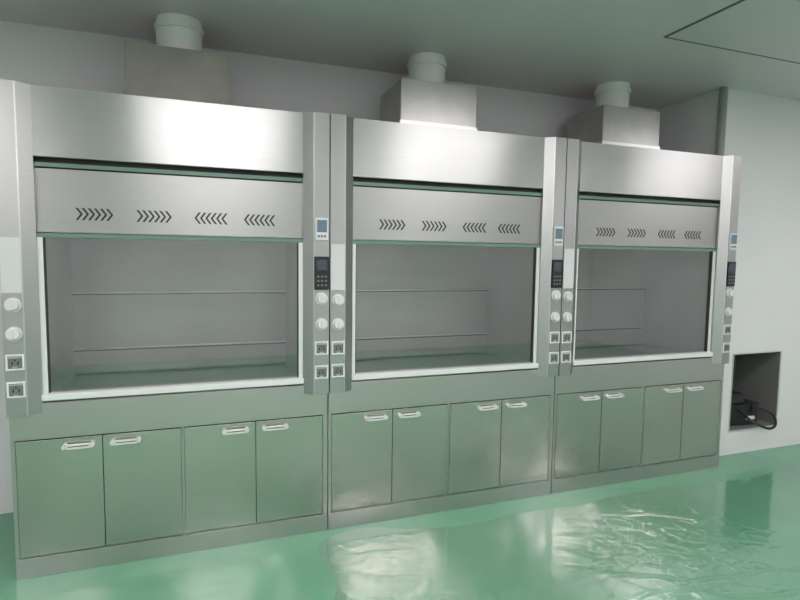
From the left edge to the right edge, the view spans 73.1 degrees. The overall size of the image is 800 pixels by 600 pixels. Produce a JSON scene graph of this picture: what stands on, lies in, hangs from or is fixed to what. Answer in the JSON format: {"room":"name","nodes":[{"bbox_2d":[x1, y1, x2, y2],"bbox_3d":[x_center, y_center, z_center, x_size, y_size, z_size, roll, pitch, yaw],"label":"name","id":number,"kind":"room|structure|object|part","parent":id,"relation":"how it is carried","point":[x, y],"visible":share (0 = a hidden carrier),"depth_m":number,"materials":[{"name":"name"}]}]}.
{"room":"laboratory","nodes":[
{"label":"laboratory","id":0,"kind":"room"},
{"bbox_2d":[0,20,657,513],"bbox_3d":[-1.427,-0.170,3.589,7.920,2.900,0.150,-1,5,-20],"label":"wall","id":1,"kind":"structure","parent":0,"point":[30,54],"depth_m":3.58,"materials":[{"name":"white paint"}]},
{"bbox_2d":[0,444,799,599],"bbox_3d":[1.183,1.553,1.259,11.200,0.100,6.560,-1,5,-20],"label":"floor","id":2,"kind":"structure","parent":0,"point":[730,530],"depth_m":2.87,"materials":[{"name":"green paint"}]},
{"bbox_2d":[0,79,329,579],"bbox_3d":[-1.243,0.146,3.107,1.527,2.350,0.828,-1,5,-20],"label":"fume hood","id":3,"kind":"object","parent":2,"relation":"on","point":[164,263],"visible":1,"depth_m":2.83,"materials":[{"name":"grey"}]},
{"bbox_3d":[-1.783,-0.159,2.472,0.080,0.255,0.004,-1,5,-20],"label":"blank plate","id":4,"kind":"part","parent":3,"relation":"part of","materials":[{"name":"grey plastic"}]},
{"bbox_3d":[-1.780,0.024,2.476,0.068,0.068,0.028,-1,5,-20],"label":"valve knob","id":5,"kind":"part","parent":3,"relation":"part of","materials":[{"name":"white plastic"}]},
{"bbox_3d":[-1.782,0.158,2.487,0.068,0.068,0.028,-1,5,-20],"label":"valve knob","id":6,"kind":"part","parent":3,"relation":"part of","materials":[{"name":"white plastic"}]},
{"bbox_2d":[5,354,24,370],"bbox_3d":[-1.787,0.290,2.507,0.074,0.074,0.008,-1,5,-20],"label":"socket","id":7,"kind":"object","parent":3,"relation":"attached to","point":[13,362],"depth_m":2.50,"materials":[{"name":"grey plastic"}]},
{"bbox_2d":[6,381,25,397],"bbox_3d":[-1.788,0.418,2.517,0.074,0.074,0.008,-1,5,-20],"label":"socket","id":8,"kind":"object","parent":3,"relation":"attached to","point":[14,389],"depth_m":2.51,"materials":[{"name":"grey plastic"}]},
{"bbox_3d":[-1.776,-0.224,2.525,0.137,1.535,0.100,-1,5,-20],"label":"post","id":9,"kind":"part","parent":3,"relation":"part of","materials":[{"name":"metal"}]},
{"bbox_3d":[-1.665,0.963,2.662,0.366,0.576,0.022,-1,5,-20],"label":"cabinet door","id":10,"kind":"part","parent":3,"relation":"part of","materials":[{"name":"metal"}]},
{"bbox_3d":[-1.578,0.715,2.649,0.140,0.024,0.022,-1,5,-20],"label":"door handle","id":11,"kind":"part","parent":3,"relation":"part of","materials":[{"name":"white metal"}]},
{"bbox_3d":[-1.382,0.712,2.720,0.140,0.024,0.022,-1,5,-20],"label":"door handle","id":12,"kind":"part","parent":3,"relation":"part of","materials":[{"name":"white metal"}]},
{"bbox_3d":[-1.319,0.957,2.786,0.360,0.576,0.022,-1,5,-20],"label":"cabinet door","id":13,"kind":"part","parent":3,"relation":"part of","materials":[{"name":"metal"}]},
{"bbox_3d":[-1.117,-0.840,2.717,1.251,0.320,0.030,-1,5,-20],"label":"panel","id":14,"kind":"part","parent":3,"relation":"part of","materials":[{"name":"metal"}]},
{"bbox_3d":[-1.133,0.574,2.823,1.525,0.176,0.022,-1,5,-20],"label":"apron panel","id":15,"kind":"part","parent":3,"relation":"part of","materials":[{"name":"metal"}]},
{"bbox_2d":[35,168,301,237],"bbox_3d":[-1.127,-0.480,2.759,1.251,0.299,0.021,-1,5,-20],"label":"panel","id":16,"kind":"object","parent":3,"relation":"attached to","point":[106,202],"depth_m":2.72,"materials":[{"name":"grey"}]},
{"bbox_3d":[-1.129,-0.317,2.771,1.251,0.020,0.033,-1,5,-20],"label":"sash rail","id":17,"kind":"part","parent":3,"relation":"part of","materials":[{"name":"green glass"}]},
{"bbox_3d":[-1.135,0.459,2.821,1.255,0.031,0.057,-1,5,-20],"label":"sash rail","id":18,"kind":"part","parent":3,"relation":"part of","materials":[{"name":"white metal"}]},
{"bbox_2d":[48,364,300,401],"bbox_3d":[-1.252,0.496,3.149,1.291,0.045,0.678,-1,5,-20],"label":"countertop","id":19,"kind":"structure","parent":3,"relation":"on","point":[119,380],"depth_m":3.24,"materials":[{"name":"grey"}]},
{"bbox_2d":[124,13,230,104],"bbox_3d":[-1.259,-1.307,3.091,0.550,0.550,0.450,-1,5,-20],"label":"duct","id":20,"kind":"object","parent":3,"relation":"on","point":[177,67],"visible":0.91,"depth_m":2.92,"materials":[{"name":"white metal"}]},
{"bbox_3d":[-1.374,-0.283,3.455,1.491,1.548,0.020,-1,5,-20],"label":"panel","id":21,"kind":"part","parent":3,"relation":"part of","materials":[{"name":"grey metal"}]},
{"bbox_3d":[-0.966,0.952,2.914,0.360,0.576,0.022,-1,5,-20],"label":"cabinet door","id":22,"kind":"part","parent":3,"relation":"part of","materials":[{"name":"metal"}]},
{"bbox_3d":[-0.882,0.704,2.900,0.140,0.024,0.022,-1,5,-20],"label":"door handle","id":23,"kind":"part","parent":3,"relation":"part of","materials":[{"name":"white metal"}]},
{"bbox_3d":[-0.685,0.701,2.970,0.140,0.024,0.022,-1,5,-20],"label":"door handle","id":24,"kind":"part","parent":3,"relation":"part of","materials":[{"name":"white metal"}]},
{"bbox_3d":[-0.620,0.946,3.038,0.366,0.576,0.022,-1,5,-20],"label":"cabinet door","id":25,"kind":"part","parent":3,"relation":"part of","materials":[{"name":"metal"}]},
{"bbox_3d":[-0.470,-0.244,2.996,0.137,1.535,0.100,-1,5,-20],"label":"post","id":26,"kind":"part","parent":3,"relation":"part of","materials":[{"name":"metal"}]},
{"bbox_3d":[-0.430,0.134,2.974,0.068,0.068,0.028,-1,5,-20],"label":"valve knob","id":27,"kind":"part","parent":3,"relation":"part of","materials":[{"name":"white plastic"}]},
{"bbox_3d":[-0.428,-0.007,2.963,0.068,0.068,0.028,-1,5,-20],"label":"valve knob","id":28,"kind":"part","parent":3,"relation":"part of","materials":[{"name":"white plastic"}]},
{"bbox_2d":[315,341,327,354],"bbox_3d":[-0.435,0.266,2.994,0.074,0.074,0.008,-1,5,-20],"label":"socket","id":29,"kind":"object","parent":3,"relation":"attached to","point":[321,347],"depth_m":2.99,"materials":[{"name":"grey plastic"}]},
{"bbox_2d":[315,365,327,378],"bbox_3d":[-0.437,0.401,3.004,0.074,0.074,0.008,-1,5,-20],"label":"socket","id":30,"kind":"object","parent":3,"relation":"attached to","point":[321,371],"depth_m":3.00,"materials":[{"name":"grey plastic"}]},
{"bbox_2d":[327,114,566,529],"bbox_3d":[0.198,0.124,3.627,1.527,2.350,0.828,-1,5,-20],"label":"fume hood","id":31,"kind":"object","parent":2,"relation":"on","point":[446,244],"visible":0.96,"depth_m":3.38,"materials":[{"name":"grey"}]},
{"bbox_3d":[-0.341,0.136,3.006,0.068,0.068,0.028,-1,5,-20],"label":"valve knob","id":32,"kind":"part","parent":31,"relation":"part of","materials":[{"name":"white plastic"}]},
{"bbox_3d":[-0.340,0.001,2.995,0.068,0.068,0.028,-1,5,-20],"label":"valve knob","id":33,"kind":"part","parent":31,"relation":"part of","materials":[{"name":"white plastic"}]},
{"bbox_2d":[331,364,344,376],"bbox_3d":[-0.348,0.396,3.036,0.074,0.074,0.008,-1,5,-20],"label":"socket","id":34,"kind":"object","parent":31,"relation":"attached to","point":[337,370],"depth_m":3.03,"materials":[{"name":"grey plastic"}]},
{"bbox_3d":[-0.343,-0.182,2.991,0.080,0.255,0.004,-1,5,-20],"label":"blank plate","id":35,"kind":"part","parent":31,"relation":"part of","materials":[{"name":"grey plastic"}]},
{"bbox_2d":[332,341,344,354],"bbox_3d":[-0.346,0.268,3.026,0.074,0.074,0.008,-1,5,-20],"label":"socket","id":36,"kind":"object","parent":31,"relation":"attached to","point":[338,347],"depth_m":3.02,"materials":[{"name":"grey plastic"}]},
{"bbox_3d":[-0.336,-0.246,3.044,0.137,1.535,0.100,-1,5,-20],"label":"post","id":37,"kind":"part","parent":31,"relation":"part of","materials":[{"name":"metal"}]},
{"bbox_3d":[-0.225,0.940,3.181,0.366,0.576,0.022,-1,5,-20],"label":"cabinet door","id":38,"kind":"part","parent":31,"relation":"part of","materials":[{"name":"metal"}]},
{"bbox_3d":[-0.138,0.692,3.168,0.140,0.024,0.022,-1,5,-20],"label":"door handle","id":39,"kind":"part","parent":31,"relation":"part of","materials":[{"name":"white metal"}]},
{"bbox_3d":[0.058,0.689,3.239,0.140,0.024,0.022,-1,5,-20],"label":"door handle","id":40,"kind":"part","parent":31,"relation":"part of","materials":[{"name":"white metal"}]},
{"bbox_3d":[0.121,0.935,3.305,0.360,0.576,0.022,-1,5,-20],"label":"cabinet door","id":41,"kind":"part","parent":31,"relation":"part of","materials":[{"name":"metal"}]},
{"bbox_3d":[0.066,-0.306,3.974,1.491,1.548,0.020,-1,5,-20],"label":"panel","id":42,"kind":"part","parent":31,"relation":"part of","materials":[{"name":"grey metal"}]},
{"bbox_2d":[380,52,476,130],"bbox_3d":[0.181,-1.330,3.610,0.550,0.550,0.450,-1,5,-20],"label":"duct","id":43,"kind":"object","parent":31,"relation":"on","point":[422,98],"visible":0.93,"depth_m":3.44,"materials":[{"name":"metal"}]},
{"bbox_2d":[352,354,527,380],"bbox_3d":[0.188,0.474,3.668,1.291,0.045,0.678,-1,5,-20],"label":"countertop","id":44,"kind":"structure","parent":31,"relation":"on","point":[377,365],"depth_m":3.78,"materials":[{"name":"grey"}]},
{"bbox_3d":[0.307,0.552,3.342,1.525,0.176,0.022,-1,5,-20],"label":"apron panel","id":45,"kind":"part","parent":31,"relation":"part of","materials":[{"name":"metal"}]},
{"bbox_3d":[0.306,0.436,3.340,1.255,0.031,0.057,-1,5,-20],"label":"sash rail","id":46,"kind":"part","parent":31,"relation":"part of","materials":[{"name":"white metal"}]},
{"bbox_3d":[0.312,-0.340,3.290,1.251,0.020,0.033,-1,5,-20],"label":"sash rail","id":47,"kind":"part","parent":31,"relation":"part of","materials":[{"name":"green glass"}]},
{"bbox_2d":[353,186,540,243],"bbox_3d":[0.313,-0.503,3.278,1.251,0.299,0.021,-1,5,-20],"label":"panel","id":48,"kind":"object","parent":31,"relation":"attached to","point":[395,214],"depth_m":3.25,"materials":[{"name":"silver metal"}]},
{"bbox_3d":[0.323,-0.862,3.236,1.251,0.320,0.030,-1,5,-20],"label":"panel","id":49,"kind":"part","parent":31,"relation":"part of","materials":[{"name":"metal"}]},
{"bbox_3d":[0.475,0.929,3.433,0.360,0.576,0.022,-1,5,-20],"label":"cabinet door","id":50,"kind":"part","parent":31,"relation":"part of","materials":[{"name":"metal"}]},
{"bbox_3d":[0.558,0.682,3.419,0.140,0.024,0.022,-1,5,-20],"label":"door handle","id":51,"kind":"part","parent":31,"relation":"part of","materials":[{"name":"white metal"}]},
{"bbox_3d":[0.755,0.679,3.490,0.140,0.024,0.022,-1,5,-20],"label":"door handle","id":52,"kind":"part","parent":31,"relation":"part of","materials":[{"name":"white metal"}]},
{"bbox_3d":[0.820,0.924,3.557,0.366,0.576,0.022,-1,5,-20],"label":"cabinet door","id":53,"kind":"part","parent":31,"relation":"part of","materials":[{"name":"metal"}]},
{"bbox_3d":[0.970,-0.266,3.515,0.137,1.535,0.100,-1,5,-20],"label":"post","id":54,"kind":"part","parent":31,"relation":"part of","materials":[{"name":"metal"}]},
{"bbox_2d":[548,352,558,363],"bbox_3d":[1.004,0.378,3.523,0.074,0.074,0.008,-1,5,-20],"label":"socket","id":55,"kind":"object","parent":31,"relation":"attached to","point":[553,357],"depth_m":3.52,"materials":[{"name":"grey plastic"}]},
{"bbox_2d":[549,332,559,342],"bbox_3d":[1.005,0.244,3.513,0.074,0.074,0.008,-1,5,-20],"label":"socket","id":56,"kind":"object","parent":31,"relation":"attached to","point":[554,337],"depth_m":3.51,"materials":[{"name":"grey plastic"}]},
{"bbox_3d":[1.010,0.112,3.493,0.068,0.068,0.028,-1,5,-20],"label":"valve knob","id":57,"kind":"part","parent":31,"relation":"part of","materials":[{"name":"white plastic"}]},
{"bbox_3d":[1.012,-0.030,3.482,0.068,0.068,0.028,-1,5,-20],"label":"valve knob","id":58,"kind":"part","parent":31,"relation":"part of","materials":[{"name":"white plastic"}]},
{"bbox_2d":[551,138,741,493],"bbox_3d":[1.638,0.101,4.146,1.527,2.350,0.828,-1,5,-20],"label":"fume hood","id":59,"kind":"object","parent":2,"relation":"on","point":[650,235],"visible":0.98,"depth_m":3.91,"materials":[{"name":"grey"}]},
{"bbox_2d":[561,351,570,362],"bbox_3d":[1.092,0.374,3.555,0.074,0.074,0.008,-1,5,-20],"label":"socket","id":60,"kind":"object","parent":59,"relation":"attached to","point":[565,355],"depth_m":3.55,"materials":[{"name":"grey plastic"}]},
{"bbox_2d":[561,332,571,342],"bbox_3d":[1.094,0.245,3.545,0.074,0.074,0.008,-1,5,-20],"label":"socket","id":61,"kind":"object","parent":59,"relation":"attached to","point":[566,337],"depth_m":3.54,"materials":[{"name":"grey plastic"}]},
{"bbox_3d":[1.099,0.113,3.525,0.068,0.068,0.028,-1,5,-20],"label":"valve knob","id":62,"kind":"part","parent":59,"relation":"part of","materials":[{"name":"white plastic"}]},
{"bbox_3d":[1.101,-0.021,3.514,0.068,0.068,0.028,-1,5,-20],"label":"valve knob","id":63,"kind":"part","parent":59,"relation":"part of","materials":[{"name":"white plastic"}]},
{"bbox_3d":[1.097,-0.204,3.510,0.080,0.255,0.004,-1,5,-20],"label":"blank plate","id":64,"kind":"part","parent":59,"relation":"part of","materials":[{"name":"grey plastic"}]},
{"bbox_3d":[1.104,-0.268,3.563,0.137,1.535,0.100,-1,5,-20],"label":"post","id":65,"kind":"part","parent":59,"relation":"part of","materials":[{"name":"metal"}]},
{"bbox_3d":[1.215,0.918,3.700,0.366,0.576,0.022,-1,5,-20],"label":"cabinet door","id":66,"kind":"part","parent":59,"relation":"part of","materials":[{"name":"metal"}]},
{"bbox_3d":[1.302,0.670,3.687,0.140,0.024,0.022,-1,5,-20],"label":"door handle","id":67,"kind":"part","parent":59,"relation":"part of","materials":[{"name":"white metal"}]},
{"bbox_3d":[1.506,-0.328,4.493,1.491,1.548,0.020,-1,5,-20],"label":"panel","id":68,"kind":"part","parent":59,"relation":"part of","materials":[{"name":"grey metal"}]},
{"bbox_2d":[566,81,659,148],"bbox_3d":[1.621,-1.352,4.129,0.550,0.550,0.450,-1,5,-20],"label":"duct","id":69,"kind":"object","parent":59,"relation":"on","point":[612,121],"visible":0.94,"depth_m":3.97,"materials":[{"name":"metal"}]},
{"bbox_3d":[1.498,0.667,3.758,0.140,0.024,0.022,-1,5,-20],"label":"door handle","id":70,"kind":"part","parent":59,"relation":"part of","materials":[{"name":"white metal"}]},
{"bbox_3d":[1.561,0.912,3.824,0.360,0.576,0.022,-1,5,-20],"label":"cabinet door","id":71,"kind":"part","parent":59,"relation":"part of","materials":[{"name":"metal"}]},
{"bbox_2d":[574,345,700,365],"bbox_3d":[1.628,0.452,4.187,1.291,0.045,0.678,-1,5,-20],"label":"countertop","id":72,"kind":"structure","parent":59,"relation":"on","point":[616,351],"depth_m":4.34,"materials":[{"name":"grey"}]},
{"bbox_3d":[1.747,0.530,3.861,1.525,0.176,0.022,-1,5,-20],"label":"apron panel","id":73,"kind":"part","parent":59,"relation":"part of","materials":[{"name":"metal"}]},
{"bbox_3d":[1.746,0.414,3.859,1.255,0.031,0.057,-1,5,-20],"label":"sash rail","id":74,"kind":"part","parent":59,"relation":"part of","materials":[{"name":"white metal"}]},
{"bbox_3d":[1.752,-0.362,3.809,1.251,0.020,0.033,-1,5,-20],"label":"sash rail","id":75,"kind":"part","parent":59,"relation":"part of","materials":[{"name":"green glass"}]},
{"bbox_2d":[578,200,717,247],"bbox_3d":[1.754,-0.525,3.797,1.251,0.299,0.021,-1,5,-20],"label":"panel","id":76,"kind":"object","parent":59,"relation":"attached to","point":[602,223],"depth_m":3.78,"materials":[{"name":"silver metal"}]},
{"bbox_3d":[1.763,-0.884,3.755,1.251,0.320,0.030,-1,5,-20],"label":"panel","id":77,"kind":"part","parent":59,"relation":"part of","materials":[{"name":"metal"}]},
{"bbox_3d":[1.915,0.907,3.952,0.360,0.576,0.022,-1,5,-20],"label":"cabinet door","id":78,"kind":"part","parent":59,"relation":"part of","materials":[{"name":"metal"}]},
{"bbox_3d":[1.998,0.659,3.938,0.140,0.024,0.022,-1,5,-20],"label":"door handle","id":79,"kind":"part","parent":59,"relation":"part of","materials":[{"name":"white metal"}]},
{"bbox_3d":[2.195,0.656,4.009,0.140,0.024,0.022,-1,5,-20],"label":"door handle","id":80,"kind":"part","parent":59,"relation":"part of","materials":[{"name":"white metal"}]},
{"bbox_3d":[2.260,0.901,4.076,0.366,0.576,0.022,-1,5,-20],"label":"cabinet door","id":81,"kind":"part","parent":59,"relation":"part of","materials":[{"name":"metal"}]},
{"bbox_3d":[2.410,-0.288,4.034,0.137,1.535,0.100,-1,5,-20],"label":"post","id":82,"kind":"part","parent":59,"relation":"part of","materials":[{"name":"metal"}]},
{"bbox_2d":[722,342,730,352],"bbox_3d":[2.444,0.356,4.042,0.074,0.074,0.008,-1,5,-20],"label":"socket","id":83,"kind":"object","parent":59,"relation":"attached to","point":[726,346],"depth_m":4.04,"materials":[{"name":"grey plastic"}]},
{"bbox_2d":[723,325,731,334],"bbox_3d":[2.446,0.221,4.032,0.074,0.074,0.008,-1,5,-20],"label":"socket","id":84,"kind":"object","parent":59,"relation":"attached to","point":[727,329],"depth_m":4.03,"materials":[{"name":"grey plastic"}]},
{"bbox_3d":[2.451,0.089,4.012,0.068,0.068,0.028,-1,5,-20],"label":"valve knob","id":85,"kind":"part","parent":59,"relation":"part of","materials":[{"name":"white plastic"}]},
{"bbox_3d":[2.453,-0.052,4.001,0.068,0.068,0.028,-1,5,-20],"label":"valve knob","id":86,"kind":"part","parent":59,"relation":"part of","materials":[{"name":"white plastic"}]},
{"bbox_2d":[0,0,799,108],"bbox_3d":[1.222,-1.437,1.022,11.200,0.100,6.560,-1,5,-20],"label":"ceiling","id":87,"kind":"structure","parent":0,"point":[566,48],"depth_m":3.22,"materials":[{"name":"grey paint"}]},
{"bbox_2d":[663,0,799,63],"bbox_3d":[2.583,-1.517,2.921,1.750,0.005,1.210,-1,5,-20],"label":"ceiling panel","id":88,"kind":"object","parent":87,"relation":"attached to","point":[763,28],"depth_m":3.07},
{"bbox_2d":[657,89,799,455],"bbox_3d":[3.928,-0.220,5.101,3.380,2.900,0.640,-1,5,-20],"label":"wall","id":89,"kind":"structure","parent":0,"point":[762,129],"depth_m":4.40,"materials":[{"name":"white paint"}]},
{"bbox_2d":[715,86,727,155],"bbox_3d":[2.443,-0.170,4.221,0.060,2.900,0.060,-1,5,-20],"label":"trim","id":90,"kind":"structure","parent":89,"relation":"attached to","point":[723,91],"depth_m":4.11,"materials":[{"name":"silver metal"}]},
{"bbox_2d":[729,352,780,430],"bbox_3d":[2.884,0.738,4.675,0.540,0.630,0.400,-1,5,-20],"label":"wall niche","id":91,"kind":"object","parent":89,"relation":"attached to","point":[756,376],"depth_m":4.71,"materials":[{"name":"grey"}]},
{"bbox_2d":[730,390,776,429],"bbox_3d":[2.905,0.924,4.560,0.412,0.270,0.359,0,5,-13],"label":"equipment case","id":92,"kind":"object","parent":91,"relation":"on","point":[743,411],"visible":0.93,"depth_m":4.54,"materials":[{"name":"black plastic"}]},
{"bbox_3d":[2.988,0.983,4.487,0.285,0.151,0.170,0,5,-13],"label":"handle","id":93,"kind":"part","parent":92,"relation":"part of","materials":[{"name":"black plastic"}]},
{"bbox_2d":[728,350,781,432],"bbox_3d":[2.952,0.754,4.486,0.564,0.654,0.004,-1,5,-20],"label":"trim","id":94,"kind":"structure","parent":89,"relation":"attached to","point":[777,350],"depth_m":4.46,"materials":[{"name":"silver metal"}]}
]}

